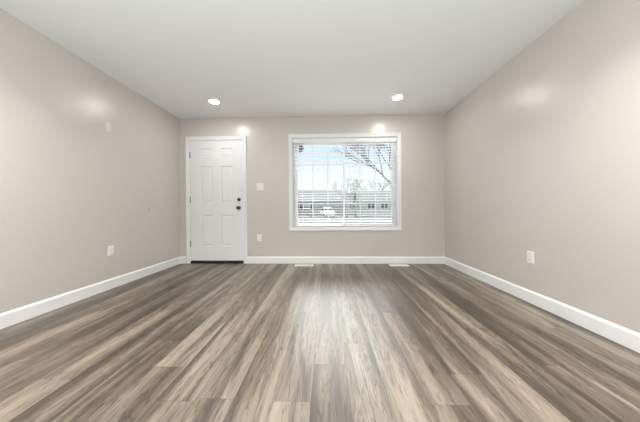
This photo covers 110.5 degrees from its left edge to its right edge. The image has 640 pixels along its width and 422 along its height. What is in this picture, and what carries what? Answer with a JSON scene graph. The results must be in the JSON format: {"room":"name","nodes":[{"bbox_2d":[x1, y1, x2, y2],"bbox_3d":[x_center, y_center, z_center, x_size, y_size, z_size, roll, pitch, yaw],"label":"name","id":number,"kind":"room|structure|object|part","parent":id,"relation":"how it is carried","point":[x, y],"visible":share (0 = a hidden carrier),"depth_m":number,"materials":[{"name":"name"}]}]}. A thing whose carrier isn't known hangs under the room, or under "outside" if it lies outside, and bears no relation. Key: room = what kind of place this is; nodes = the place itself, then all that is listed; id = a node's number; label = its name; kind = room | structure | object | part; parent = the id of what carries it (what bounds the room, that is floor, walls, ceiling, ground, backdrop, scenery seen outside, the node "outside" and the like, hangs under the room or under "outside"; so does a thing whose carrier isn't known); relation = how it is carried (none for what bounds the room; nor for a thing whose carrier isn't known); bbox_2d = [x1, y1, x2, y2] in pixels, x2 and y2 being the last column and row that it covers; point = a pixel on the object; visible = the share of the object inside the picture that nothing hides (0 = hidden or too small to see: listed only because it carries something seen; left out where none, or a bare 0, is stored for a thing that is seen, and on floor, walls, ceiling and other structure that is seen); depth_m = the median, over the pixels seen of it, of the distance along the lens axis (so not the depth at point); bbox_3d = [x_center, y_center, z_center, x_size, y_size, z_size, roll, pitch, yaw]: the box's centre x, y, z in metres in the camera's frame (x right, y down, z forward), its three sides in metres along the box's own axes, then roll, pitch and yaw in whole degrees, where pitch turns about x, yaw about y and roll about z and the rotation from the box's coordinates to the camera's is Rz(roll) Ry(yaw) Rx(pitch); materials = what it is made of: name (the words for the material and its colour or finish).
{"room":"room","nodes":[
{"label":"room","id":0,"kind":"room"},
{"bbox_2d":[0,8,179,313],"bbox_3d":[-2.542,-0.310,0.125,0.100,2.474,7.300,0,0,2],"label":"wall","id":1,"kind":"structure","parent":0,"point":[72,189],"depth_m":2.18,"materials":[{"name":"beige paint"}]},
{"bbox_2d":[0,256,180,329],"bbox_3d":[-2.479,0.849,0.129,0.014,0.116,7.300,0,0,2],"label":"baseboard","id":2,"kind":"structure","parent":1,"relation":"attached to","point":[14,316],"depth_m":2.17,"materials":[{"name":"white wood"}]},
{"bbox_2d":[105,121,110,132],"bbox_3d":[-2.418,-0.958,2.534,0.009,0.115,0.062,0,0,2],"label":"blank plate","id":3,"kind":"object","parent":1,"relation":"attached to","point":[107,124],"visible":1,"depth_m":2.52,"materials":[{"name":"white plastic"}]},
{"bbox_2d":[108,245,113,255],"bbox_3d":[-2.410,0.459,2.561,0.008,0.117,0.073,0,0,2],"label":"wall outlet","id":4,"kind":"object","parent":1,"relation":"attached to","point":[110,248],"visible":1,"depth_m":2.56,"materials":[{"name":"white plastic"}]},
{"bbox_2d":[0,0,582,118],"bbox_3d":[-0.286,-1.620,0.076,4.628,0.120,7.550,0,0,2],"label":"ceiling","id":5,"kind":"structure","parent":0,"point":[258,58],"depth_m":2.11,"materials":[{"name":"white paint"}]},
{"bbox_2d":[207,98,220,104],"bbox_3d":[-1.514,-1.563,3.180,0.180,0.007,0.180,0,0,2],"label":"recessed light","id":6,"kind":"object","parent":5,"relation":"in","point":[212,101],"visible":1,"depth_m":3.17,"materials":[{"name":"white paint"}]},
{"bbox_2d":[391,94,403,100],"bbox_3d":[1.080,-1.577,3.092,0.180,0.007,0.180,0,0,2],"label":"recessed light","id":7,"kind":"object","parent":5,"relation":"in","point":[397,97],"visible":1,"depth_m":3.09,"materials":[{"name":"white"}]},
{"bbox_2d":[179,114,444,262],"bbox_3d":[-0.167,-0.340,3.785,4.628,2.474,0.160,0,0,2],"label":"wall","id":8,"kind":"structure","parent":0,"point":[422,234],"depth_m":3.70,"materials":[{"name":"beige paint"}]},
{"bbox_2d":[181,256,185,262],"bbox_3d":[-2.317,0.831,3.768,0.091,0.116,0.014,0,0,2],"label":"baseboard","id":9,"kind":"structure","parent":8,"relation":"attached to","point":[183,258],"depth_m":3.76,"materials":[{"name":"white"}]},
{"bbox_2d":[186,136,246,263],"bbox_3d":[-1.746,-0.186,3.801,1.031,2.144,0.225,0,0,2],"label":"door","id":10,"kind":"structure","parent":8,"relation":"in","point":[216,166],"depth_m":3.76,"materials":[{"name":"white paint"}]},
{"bbox_2d":[257,234,261,240],"bbox_3d":[-1.020,0.448,3.730,0.073,0.117,0.008,0,0,2],"label":"wall outlet","id":11,"kind":"object","parent":8,"relation":"attached to","point":[259,236],"visible":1,"depth_m":3.73,"materials":[{"name":"white plastic"}]},
{"bbox_2d":[257,183,263,189],"bbox_3d":[-1.004,-0.405,3.722,0.119,0.119,0.016,0,0,2],"label":"light switch","id":12,"kind":"object","parent":8,"relation":"attached to","point":[260,186],"visible":1,"depth_m":3.72,"materials":[{"name":"white plastic"}]},
{"bbox_2d":[288,132,401,230],"bbox_3d":[0.411,-0.480,3.759,1.860,1.608,0.177,0,0,2],"label":"window","id":13,"kind":"structure","parent":8,"relation":"in","point":[396,198],"depth_m":3.71,"materials":[{"name":"white"}]},
{"bbox_3d":[0.007,-0.470,3.829,0.840,1.416,0.022,0,0,2],"label":"sash","id":14,"kind":"part","parent":13,"relation":"part of","materials":[{"name":"white plastic"}]},
{"bbox_2d":[293,137,396,225],"bbox_3d":[0.410,-0.483,3.740,1.730,1.477,0.065,0,0,2],"label":"blind","id":15,"kind":"object","parent":13,"relation":"attached to","point":[373,139],"visible":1,"depth_m":3.73,"materials":[{"name":"white plastic"}]},
{"bbox_3d":[0.414,0.248,3.748,1.716,0.016,0.050,0,0,2],"label":"rail","id":16,"kind":"part","parent":15,"relation":"part of","materials":[{"name":"white plastic"}]},
{"bbox_3d":[0.815,-0.475,3.779,0.846,1.416,0.022,0,0,2],"label":"sash","id":17,"kind":"part","parent":13,"relation":"part of","materials":[{"name":"white plastic"}]},
{"bbox_2d":[247,257,443,263],"bbox_3d":[0.402,0.816,3.686,3.270,0.116,0.014,0,0,2],"label":"baseboard","id":18,"kind":"structure","parent":8,"relation":"attached to","point":[250,260],"depth_m":3.68,"materials":[{"name":"white"}]},
{"bbox_2d":[0,263,639,421],"bbox_3d":[-0.272,0.894,0.062,4.528,0.001,7.400,0,0,2],"label":"floor","id":19,"kind":"structure","parent":0,"point":[183,342],"depth_m":1.38,"materials":[{"name":"grey wood"}]},
{"bbox_2d":[295,264,313,265],"bbox_3d":[-0.253,0.875,3.578,0.300,0.006,0.118,0,0,2],"label":"floor vent","id":20,"kind":"object","parent":19,"relation":"in","point":[295,264],"visible":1,"depth_m":3.60,"materials":[{"name":"beige metal"}]},
{"bbox_2d":[388,264,408,265],"bbox_3d":[1.260,0.867,3.543,0.300,0.006,0.118,0,0,2],"label":"floor vent","id":21,"kind":"object","parent":19,"relation":"in","point":[388,264],"visible":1,"depth_m":3.56,"materials":[{"name":"grey metal"}]},
{"bbox_2d":[331,179,362,217],"bbox_3d":[3.966,-2.099,32.958,5.088,6.295,2.376,0,0,-9],"label":"bare tree","id":22,"kind":"object","parent":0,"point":[346,179],"visible":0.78,"depth_m":32.87,"materials":[{"name":"grey plant"}]},
{"bbox_2d":[444,0,639,332],"bbox_3d":[1.984,-0.335,-0.011,0.100,2.474,7.300,0,0,2],"label":"wall","id":23,"kind":"structure","parent":0,"point":[542,157],"depth_m":1.83,"materials":[{"name":"beige paint"}]},
{"bbox_2d":[527,251,533,264],"bbox_3d":[1.997,0.442,2.109,0.008,0.117,0.073,0,0,2],"label":"wall outlet","id":24,"kind":"object","parent":23,"relation":"attached to","point":[530,255],"visible":1,"depth_m":2.10,"materials":[{"name":"white plastic"}]},
{"bbox_2d":[444,257,639,352],"bbox_3d":[1.933,0.824,-0.004,0.014,0.116,7.300,0,0,2],"label":"baseboard","id":25,"kind":"structure","parent":23,"relation":"attached to","point":[630,339],"depth_m":1.81,"materials":[{"name":"white"}]},
{"label":"outside","id":26,"kind":"structure","parent":0,"visible":0},
{"bbox_2d":[298,215,390,223],"bbox_3d":[2.472,0.980,81.908,160.000,0.300,156.120,0,0,2],"label":"ground","id":27,"kind":"structure","parent":26,"point":[349,216],"depth_m":35.08,"materials":[{"name":"white snow"}]},
{"bbox_2d":[298,190,347,216],"bbox_3d":[-3.310,-1.693,46.553,17.600,5.430,10.320,0,0,2],"label":"house","id":28,"kind":"structure","parent":27,"relation":"on","point":[318,196],"depth_m":42.09,"materials":[{"name":"beige brick"}]},
{"bbox_2d":[321,207,334,216],"bbox_3d":[1.302,0.192,38.170,1.930,1.676,4.420,0,0,-8],"label":"car","id":29,"kind":"object","parent":27,"relation":"on","point":[323,210],"visible":0.74,"depth_m":36.60,"materials":[{"name":"white paint"}]},
{"bbox_2d":[347,193,354,214],"bbox_3d":[7.760,-1.935,58.725,6.600,5.680,7.320,0,0,2],"label":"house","id":30,"kind":"structure","parent":27,"relation":"on","point":[352,197],"depth_m":55.78,"materials":[{"name":"grey"}]},
{"bbox_2d":[348,179,364,216],"bbox_3d":[6.349,-2.322,39.107,3.672,6.647,3.576,0,0,2],"label":"evergreen tree","id":31,"kind":"object","parent":27,"relation":"on","point":[355,180],"visible":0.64,"depth_m":38.96,"materials":[{"name":"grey plant"}]},
{"bbox_2d":[332,143,390,183],"bbox_3d":[2.652,-2.119,12.147,4.507,6.539,3.512,0,0,23],"label":"bare tree","id":32,"kind":"object","parent":27,"relation":"on","point":[371,144],"visible":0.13,"depth_m":11.94,"materials":[{"name":"grey plant"}]},
{"bbox_2d":[353,191,390,215],"bbox_3d":[14.228,-1.672,47.526,13.400,5.180,9.320,0,0,2],"label":"house","id":33,"kind":"structure","parent":27,"relation":"on","point":[380,195],"depth_m":43.75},
{"bbox_2d":[357,210,390,215],"bbox_3d":[10.847,0.356,41.195,8.800,1.180,0.080,0,0,2],"label":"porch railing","id":34,"kind":"object","parent":27,"relation":"on","point":[365,211],"visible":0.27,"depth_m":41.20,"materials":[{"name":"white"}]},
{"bbox_2d":[358,180,390,190],"bbox_3d":[13.155,-3.668,53.863,5.698,9.134,7.409,0,0,-34],"label":"bare tree","id":35,"kind":"object","parent":27,"relation":"on","point":[364,188],"visible":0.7,"depth_m":53.85,"materials":[{"name":"grey plant"}]},
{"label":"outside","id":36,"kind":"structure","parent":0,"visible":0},
{"bbox_2d":[298,217,390,222],"bbox_3d":[0.834,1.070,27.493,160.000,0.030,12.600,0,0,2],"label":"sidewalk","id":37,"kind":"structure","parent":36,"point":[377,217],"depth_m":21.26,"materials":[{"name":"concrete"}]},
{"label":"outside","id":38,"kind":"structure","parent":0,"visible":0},
{"bbox_2d":[298,219,390,220],"bbox_3d":[0.834,1.075,27.493,160.000,0.020,7.000,0,0,2],"label":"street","id":39,"kind":"structure","parent":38,"point":[298,219],"depth_m":26.14,"materials":[{"name":"grey asphalt"}]}
]}

